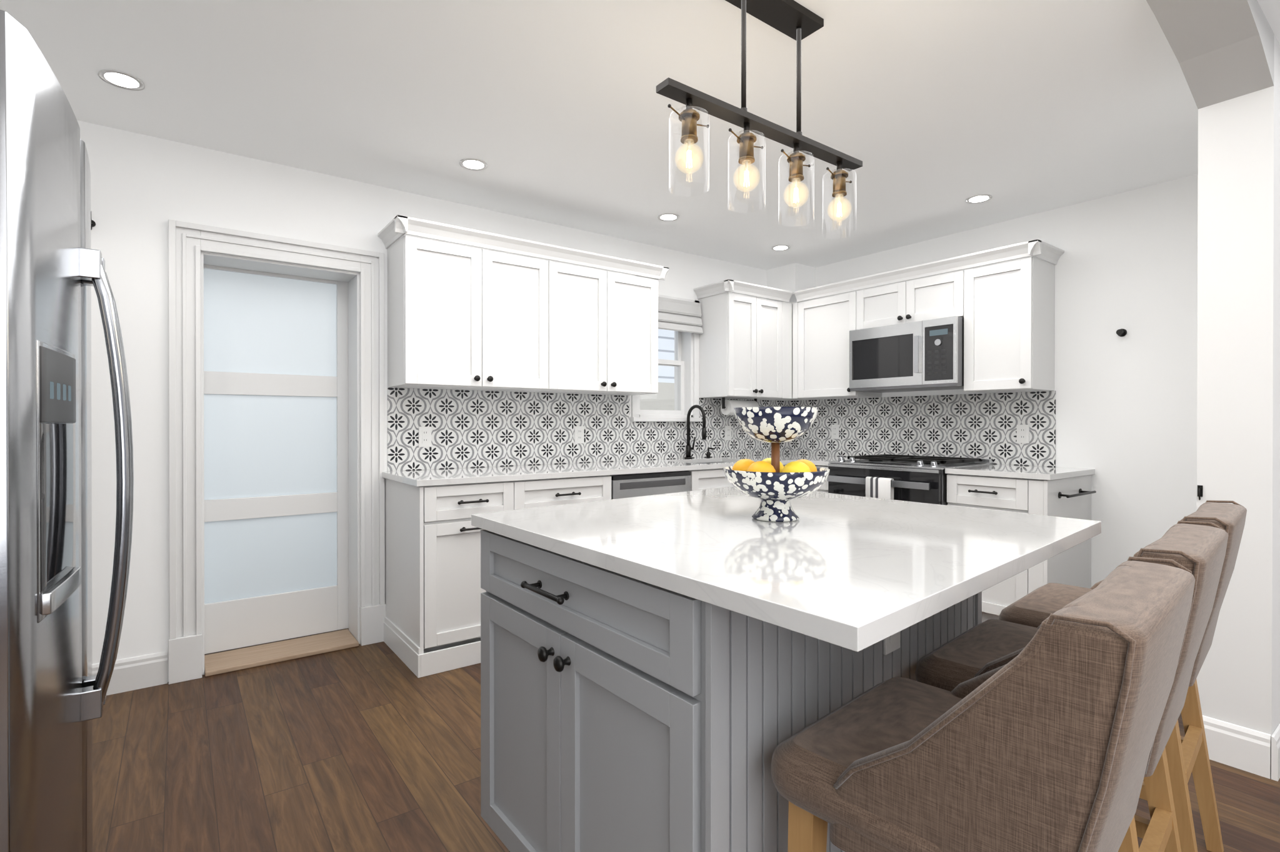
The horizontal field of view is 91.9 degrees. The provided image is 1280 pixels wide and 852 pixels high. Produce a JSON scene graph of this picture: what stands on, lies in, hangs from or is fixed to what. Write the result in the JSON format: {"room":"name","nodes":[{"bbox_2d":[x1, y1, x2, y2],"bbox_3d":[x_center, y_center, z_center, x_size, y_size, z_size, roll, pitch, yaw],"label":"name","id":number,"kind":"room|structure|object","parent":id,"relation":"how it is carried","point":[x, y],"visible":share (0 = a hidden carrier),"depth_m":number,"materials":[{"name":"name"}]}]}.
{"room":"kitchen","nodes":[
{"label":"kitchen","id":0,"kind":"room"},
{"bbox_2d":[0,0,1279,270],"bbox_3d":[0.915,-1.332,1.385,5.600,0.080,8.370,0,0,-37],"label":"ceiling","id":1,"kind":"structure","parent":0,"point":[932,115],"depth_m":2.47,"materials":[{"name":"white paint"}]},
{"bbox_2d":[97,69,144,90],"bbox_3d":[-1.933,-1.292,2.312,0.136,0.006,0.136,0,0,-37],"label":"recessed light","id":2,"kind":"object","parent":1,"relation":"in","point":[120,79],"visible":1,"depth_m":2.31,"materials":[{"name":"white plastic"}]},
{"bbox_2d":[459,158,487,170],"bbox_3d":[-0.823,-1.294,3.065,0.136,0.006,0.136,0,0,-37],"label":"recessed light","id":3,"kind":"object","parent":1,"relation":"in","point":[472,164],"visible":1,"depth_m":3.06,"materials":[{"name":"white plastic"}]},
{"bbox_2d":[657,213,679,221],"bbox_3d":[0.177,-1.297,3.848,0.136,0.006,0.136,0,0,-37],"label":"recessed light","id":4,"kind":"object","parent":1,"relation":"in","point":[669,217],"visible":1,"depth_m":3.84,"materials":[{"name":"white plastic"}]},
{"bbox_2d":[656,0,862,239],"bbox_3d":[0.405,-0.971,1.899,0.865,0.644,0.110,0,0,-37],"label":"pendant light","id":5,"kind":"object","parent":1,"relation":"hanging from","point":[796,21],"visible":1,"depth_m":1.88,"materials":[{"name":"brown metal"}]},
{"bbox_2d":[771,245,789,251],"bbox_3d":[1.026,-1.300,4.517,0.136,0.006,0.136,0,0,-37],"label":"recessed light","id":6,"kind":"object","parent":1,"relation":"in","point":[780,247],"visible":0.98,"depth_m":4.51,"materials":[{"name":"white plastic"}]},
{"bbox_2d":[965,194,992,203],"bbox_3d":[1.933,-1.296,3.534,0.136,0.006,0.136,0,0,-37],"label":"recessed light","id":7,"kind":"object","parent":1,"relation":"in","point":[979,199],"visible":0.98,"depth_m":3.53,"materials":[{"name":"white plastic"}]},
{"bbox_2d":[76,0,1279,736],"bbox_3d":[0.870,-0.062,1.450,5.600,2.460,8.220,0,0,-37],"label":"wall","id":8,"kind":"structure","parent":0,"point":[1167,405],"depth_m":2.79,"materials":[{"name":"white paint"}]},
{"bbox_2d":[90,211,95,229],"bbox_3d":[-2.329,-0.867,2.628,0.028,0.080,0.062,0,0,-37],"label":"hook","id":9,"kind":"object","parent":8,"relation":"attached to","point":[92,223],"visible":0.48,"depth_m":2.64,"materials":[{"name":"black metal"}]},
{"bbox_2d":[92,651,167,695],"bbox_3d":[-2.557,1.093,2.493,1.044,0.142,0.016,0,0,-37],"label":"baseboard","id":10,"kind":"structure","parent":8,"relation":"attached to","point":[142,672],"depth_m":2.74,"materials":[{"name":"white wood"}]},
{"bbox_2d":[203,264,348,654],"bbox_3d":[-1.991,0.130,3.240,0.950,2.016,0.040,0,0,-37],"label":"door","id":11,"kind":"structure","parent":8,"relation":"in","point":[275,457],"depth_m":3.27,"materials":[{"name":"white glass"}]},
{"bbox_2d":[168,219,385,684],"bbox_3d":[-1.821,0.116,3.163,0.934,2.093,0.256,0,0,-37],"label":"door frame","id":12,"kind":"structure","parent":8,"relation":"attached to","point":[189,244],"depth_m":2.99,"materials":[{"name":"white wood"}]},
{"bbox_2d":[204,629,358,676],"bbox_3d":[-1.826,1.151,3.172,0.664,0.022,0.267,0,0,-37],"label":"door threshold sill","id":13,"kind":"structure","parent":8,"relation":"attached to","point":[220,663],"depth_m":3.13,"materials":[{"name":"brown wood"}]},
{"bbox_2d":[385,230,562,393],"bbox_3d":[-0.929,-0.588,3.503,0.870,0.753,0.330,0,0,-37],"label":"upper cabinet","id":14,"kind":"object","parent":8,"relation":"attached to","point":[461,317],"depth_m":3.33,"materials":[{"name":"white wood"}]},
{"bbox_2d":[387,387,786,471],"bbox_3d":[-0.052,0.015,4.361,3.300,0.456,0.008,0,0,-37],"label":"backsplash","id":15,"kind":"structure","parent":8,"relation":"attached to","point":[475,429],"depth_m":3.91,"materials":[{"name":"tile"}]},
{"bbox_2d":[418,426,431,447],"bbox_3d":[-1.210,0.061,3.488,0.070,0.114,0.008,0,0,-37],"label":"electrical outlet","id":16,"kind":"object","parent":15,"relation":"attached to","point":[424,437],"visible":1,"depth_m":3.48,"materials":[{"name":"white plastic"}]},
{"bbox_2d":[574,426,584,443],"bbox_3d":[-0.400,0.059,4.091,0.070,0.114,0.008,0,0,-37],"label":"electrical outlet","id":17,"kind":"object","parent":15,"relation":"attached to","point":[579,434],"visible":1,"depth_m":4.09,"materials":[{"name":"white plastic"}]},
{"bbox_2d":[724,426,731,440],"bbox_3d":[0.699,0.056,4.910,0.070,0.114,0.008,0,0,-37],"label":"electrical outlet","id":18,"kind":"object","parent":15,"relation":"attached to","point":[727,433],"visible":1,"depth_m":4.90,"materials":[{"name":"white plastic"}]},
{"bbox_2d":[547,260,662,395],"bbox_3d":[-0.326,-0.589,3.953,0.871,0.753,0.330,0,0,-37],"label":"upper cabinet","id":19,"kind":"object","parent":8,"relation":"attached to","point":[610,319],"depth_m":3.85,"materials":[{"name":"white wood"}]},
{"bbox_2d":[630,294,701,421],"bbox_3d":[0.151,-0.493,4.588,0.638,0.920,0.206,0,0,-37],"label":"window","id":20,"kind":"structure","parent":8,"relation":"in","point":[686,362],"depth_m":4.70,"materials":[{"name":"white"}]},
{"bbox_2d":[658,296,703,334],"bbox_3d":[0.224,-0.810,4.507,0.590,0.235,0.056,0,0,-37],"label":"window shade","id":21,"kind":"object","parent":20,"relation":"attached to","point":[676,315],"visible":0.6,"depth_m":4.55,"materials":[{"name":"fabric"}]},
{"bbox_2d":[693,279,815,401],"bbox_3d":[0.949,-0.630,4.872,1.078,0.828,0.380,0,0,-37],"label":"upper cabinet","id":22,"kind":"object","parent":8,"relation":"attached to","point":[745,347],"visible":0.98,"depth_m":4.63,"materials":[{"name":"white wood"}]},
{"bbox_2d":[720,397,758,415],"bbox_3d":[0.768,-0.149,4.766,0.360,0.132,0.116,0,0,-37],"label":"paper towel holder","id":23,"kind":"object","parent":22,"relation":"attached to","point":[727,407],"visible":0.79,"depth_m":4.68,"materials":[{"name":"white paper"}]},
{"bbox_2d":[792,286,881,399],"bbox_3d":[1.505,-0.592,4.752,0.330,0.753,0.571,0,0,-37],"label":"upper cabinet","id":24,"kind":"object","parent":8,"relation":"attached to","point":[821,327],"depth_m":4.66,"materials":[{"name":"white wood"}]},
{"bbox_2d":[857,266,964,329],"bbox_3d":[1.901,-0.822,4.219,0.330,0.290,0.755,0,0,-37],"label":"upper cabinet","id":25,"kind":"object","parent":8,"relation":"attached to","point":[942,295],"depth_m":4.08,"materials":[{"name":"white wood"}]},
{"bbox_2d":[849,316,963,393],"bbox_3d":[1.855,-0.459,4.187,0.442,0.425,0.749,0,0,-37],"label":"microwave","id":26,"kind":"object","parent":25,"relation":"attached to","point":[925,355],"visible":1,"depth_m":4.03,"materials":[{"name":"silver metal"}]},
{"bbox_2d":[786,391,1055,467],"bbox_3d":[1.878,0.015,4.524,0.008,0.456,2.035,0,0,-37],"label":"backsplash","id":27,"kind":"structure","parent":8,"relation":"attached to","point":[979,425],"depth_m":4.27,"materials":[{"name":"tile"}]},
{"bbox_2d":[831,425,839,439],"bbox_3d":[1.556,0.046,4.942,0.008,0.114,0.070,0,0,-37],"label":"electrical outlet","id":28,"kind":"object","parent":27,"relation":"attached to","point":[835,432],"visible":1,"depth_m":4.94,"materials":[{"name":"white plastic"}]},
{"bbox_2d":[1016,425,1029,443],"bbox_3d":[2.375,0.050,3.843,0.008,0.114,0.070,0,0,-37],"label":"electrical outlet","id":29,"kind":"object","parent":27,"relation":"attached to","point":[1023,434],"visible":1,"depth_m":3.84,"materials":[{"name":"white plastic"}]},
{"bbox_2d":[963,251,1057,393],"bbox_3d":[2.240,-0.589,3.765,0.330,0.753,0.380,0,0,-37],"label":"upper cabinet","id":30,"kind":"object","parent":8,"relation":"attached to","point":[1005,310],"depth_m":3.65,"materials":[{"name":"white wood"}]},
{"bbox_2d":[1116,328,1126,336],"bbox_3d":[2.666,-0.519,3.435,0.044,0.044,0.044,0,0,-37],"label":"hook","id":31,"kind":"object","parent":8,"relation":"attached to","point":[1122,332],"visible":0.98,"depth_m":3.43,"materials":[{"name":"black metal"}]},
{"bbox_2d":[1197,485,1203,500],"bbox_3d":[1.980,0.236,2.192,0.014,0.052,0.014,0,0,-37],"label":"latch","id":32,"kind":"object","parent":8,"relation":"attached to","point":[1200,490],"visible":1,"depth_m":2.19,"materials":[{"name":"black metal"}]},
{"bbox_2d":[1260,723,1279,781],"bbox_3d":[2.610,1.093,2.427,1.308,0.142,0.021,0,0,-37],"label":"baseboard","id":33,"kind":"structure","parent":8,"relation":"attached to","point":[1269,745],"depth_m":2.05,"materials":[{"name":"white wood"}]},
{"bbox_2d":[92,628,1279,851],"bbox_3d":[0.915,1.208,1.394,5.600,0.080,8.370,0,0,-37],"label":"floor","id":34,"kind":"structure","parent":0,"point":[374,747],"depth_m":2.11,"materials":[{"name":"brown wood"}]},
{"bbox_2d":[0,9,133,851],"bbox_3d":[-1.506,0.277,1.071,0.975,1.785,0.920,0,0,-37],"label":"refrigerator","id":35,"kind":"object","parent":34,"relation":"on","point":[52,688],"visible":1,"depth_m":1.04,"materials":[{"name":"silver metal"}]},
{"bbox_2d":[383,478,528,678],"bbox_3d":[-0.989,0.722,3.275,0.533,0.880,0.632,0,0,-37],"label":"base cabinet","id":36,"kind":"object","parent":34,"relation":"on","point":[434,590],"depth_m":2.99,"materials":[{"name":"white wood"}]},
{"bbox_2d":[528,475,611,508],"bbox_3d":[-0.605,0.721,3.561,0.659,0.880,0.632,0,0,-37],"label":"drawer","id":37,"kind":"object","parent":34,"relation":"on","point":[560,491],"depth_m":3.35,"materials":[{"name":"white wood"}]},
{"bbox_2d":[610,470,691,499],"bbox_3d":[-0.102,0.719,3.941,0.595,0.880,0.621,0,0,-37],"label":"dishwasher","id":38,"kind":"object","parent":34,"relation":"on","point":[623,486],"visible":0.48,"depth_m":3.67,"materials":[{"name":"silver metal"}]},
{"bbox_2d":[691,487,721,491],"bbox_3d":[0.508,0.828,4.398,0.802,0.660,0.620,0,0,-37],"label":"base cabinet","id":39,"kind":"object","parent":34,"relation":"on","point":[702,488],"depth_m":3.95,"materials":[{"name":"white wood"}]},
{"bbox_2d":[471,521,981,851],"bbox_3d":[0.252,0.718,1.691,1.189,0.898,0.987,0,0,-37],"label":"kitchen island","id":40,"kind":"object","parent":34,"relation":"on","point":[665,673],"depth_m":1.18,"materials":[{"name":"grey wood"}]},
{"bbox_2d":[471,486,1101,659],"bbox_3d":[0.348,0.252,1.605,1.215,0.030,1.282,0,0,-37],"label":"island countertop","id":41,"kind":"structure","parent":40,"relation":"on","point":[852,577],"depth_m":1.22,"materials":[{"name":"white stone"}]},
{"bbox_2d":[723,406,829,522],"bbox_3d":[0.346,0.095,1.584,0.266,0.283,0.266,0,0,-37],"label":"fruit bowl","id":42,"kind":"object","parent":41,"relation":"on","point":[774,485],"visible":0.98,"depth_m":1.51,"materials":[{"name":"ceramic"}]},
{"bbox_2d":[713,465,785,488],"bbox_3d":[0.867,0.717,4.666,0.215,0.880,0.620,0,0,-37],"label":"base cabinet","id":43,"kind":"object","parent":34,"relation":"on","point":[720,480],"depth_m":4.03,"materials":[{"name":"white wood"}]},
{"bbox_2d":[815,465,828,493],"bbox_3d":[1.473,0.717,4.556,0.620,0.880,0.314,0,0,-37],"label":"base cabinet","id":44,"kind":"object","parent":34,"relation":"on","point":[824,489],"depth_m":4.31,"materials":[{"name":"white wood"}]},
{"bbox_2d":[382,454,832,486],"bbox_3d":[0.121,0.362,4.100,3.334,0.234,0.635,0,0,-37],"label":"countertop","id":45,"kind":"structure","parent":44,"relation":"on","point":[422,478],"depth_m":3.52,"materials":[{"name":"white stone"}]},
{"bbox_2d":[684,405,714,459],"bbox_3d":[0.477,0.044,4.558,0.244,0.397,0.216,0,0,-37],"label":"faucet","id":46,"kind":"object","parent":45,"relation":"on","point":[689,448],"visible":1,"depth_m":4.55,"materials":[{"name":"black metal"}]},
{"bbox_2d":[797,456,861,466],"bbox_3d":[1.483,0.258,4.531,0.634,0.030,0.263,0,0,-37],"label":"countertop","id":47,"kind":"structure","parent":44,"relation":"on","point":[816,460],"depth_m":4.51,"materials":[{"name":"white stone"}]},
{"bbox_2d":[827,454,993,505],"bbox_3d":[1.751,0.682,4.079,0.725,0.954,0.776,0,0,-37],"label":"range","id":48,"kind":"object","parent":34,"relation":"on","point":[919,479],"visible":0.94,"depth_m":3.87,"materials":[{"name":"silver metal"}]},
{"bbox_2d":[865,476,893,499],"bbox_3d":[1.486,0.505,3.844,0.038,0.371,0.170,0,0,-37],"label":"towel","id":49,"kind":"object","parent":48,"relation":"hanging from","point":[879,487],"visible":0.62,"depth_m":3.83,"materials":[{"name":"white fabric"}]},
{"bbox_2d":[770,556,1194,851],"bbox_3d":[0.520,0.689,0.974,0.458,0.961,0.488,0,0,-43],"label":"stool","id":50,"kind":"object","parent":34,"relation":"on","point":[1043,742],"visible":1,"depth_m":0.76,"materials":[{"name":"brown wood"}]},
{"bbox_2d":[946,473,1096,623],"bbox_3d":[2.192,0.720,3.592,0.620,0.880,0.527,0,0,-37],"label":"base cabinet","id":51,"kind":"object","parent":34,"relation":"on","point":[1070,497],"depth_m":3.38,"materials":[{"name":"white wood"}]},
{"bbox_2d":[945,464,1094,480],"bbox_3d":[2.193,0.261,3.579,0.634,0.030,0.543,0,0,-37],"label":"countertop","id":52,"kind":"structure","parent":51,"relation":"on","point":[1000,470],"depth_m":3.45,"materials":[{"name":"white stone"}]},
{"bbox_2d":[915,521,1228,851],"bbox_3d":[0.921,0.688,1.343,0.458,0.961,0.488,0,0,-43],"label":"stool","id":53,"kind":"object","parent":34,"relation":"on","point":[1197,550],"visible":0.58,"depth_m":1.28,"materials":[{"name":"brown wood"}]},
{"bbox_2d":[998,500,1246,851],"bbox_3d":[1.321,0.686,1.713,0.458,0.961,0.488,0,0,-43],"label":"stool","id":54,"kind":"object","parent":34,"relation":"on","point":[1187,755],"visible":0.35,"depth_m":1.66,"materials":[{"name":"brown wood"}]},
{"label":"outside","id":55,"kind":"structure","parent":0,"visible":0},
{"bbox_2d":[640,328,674,410],"bbox_3d":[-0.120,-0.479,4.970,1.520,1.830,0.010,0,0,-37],"label":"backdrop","id":56,"kind":"structure","parent":55,"point":[671,395],"depth_m":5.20,"materials":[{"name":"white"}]}
]}

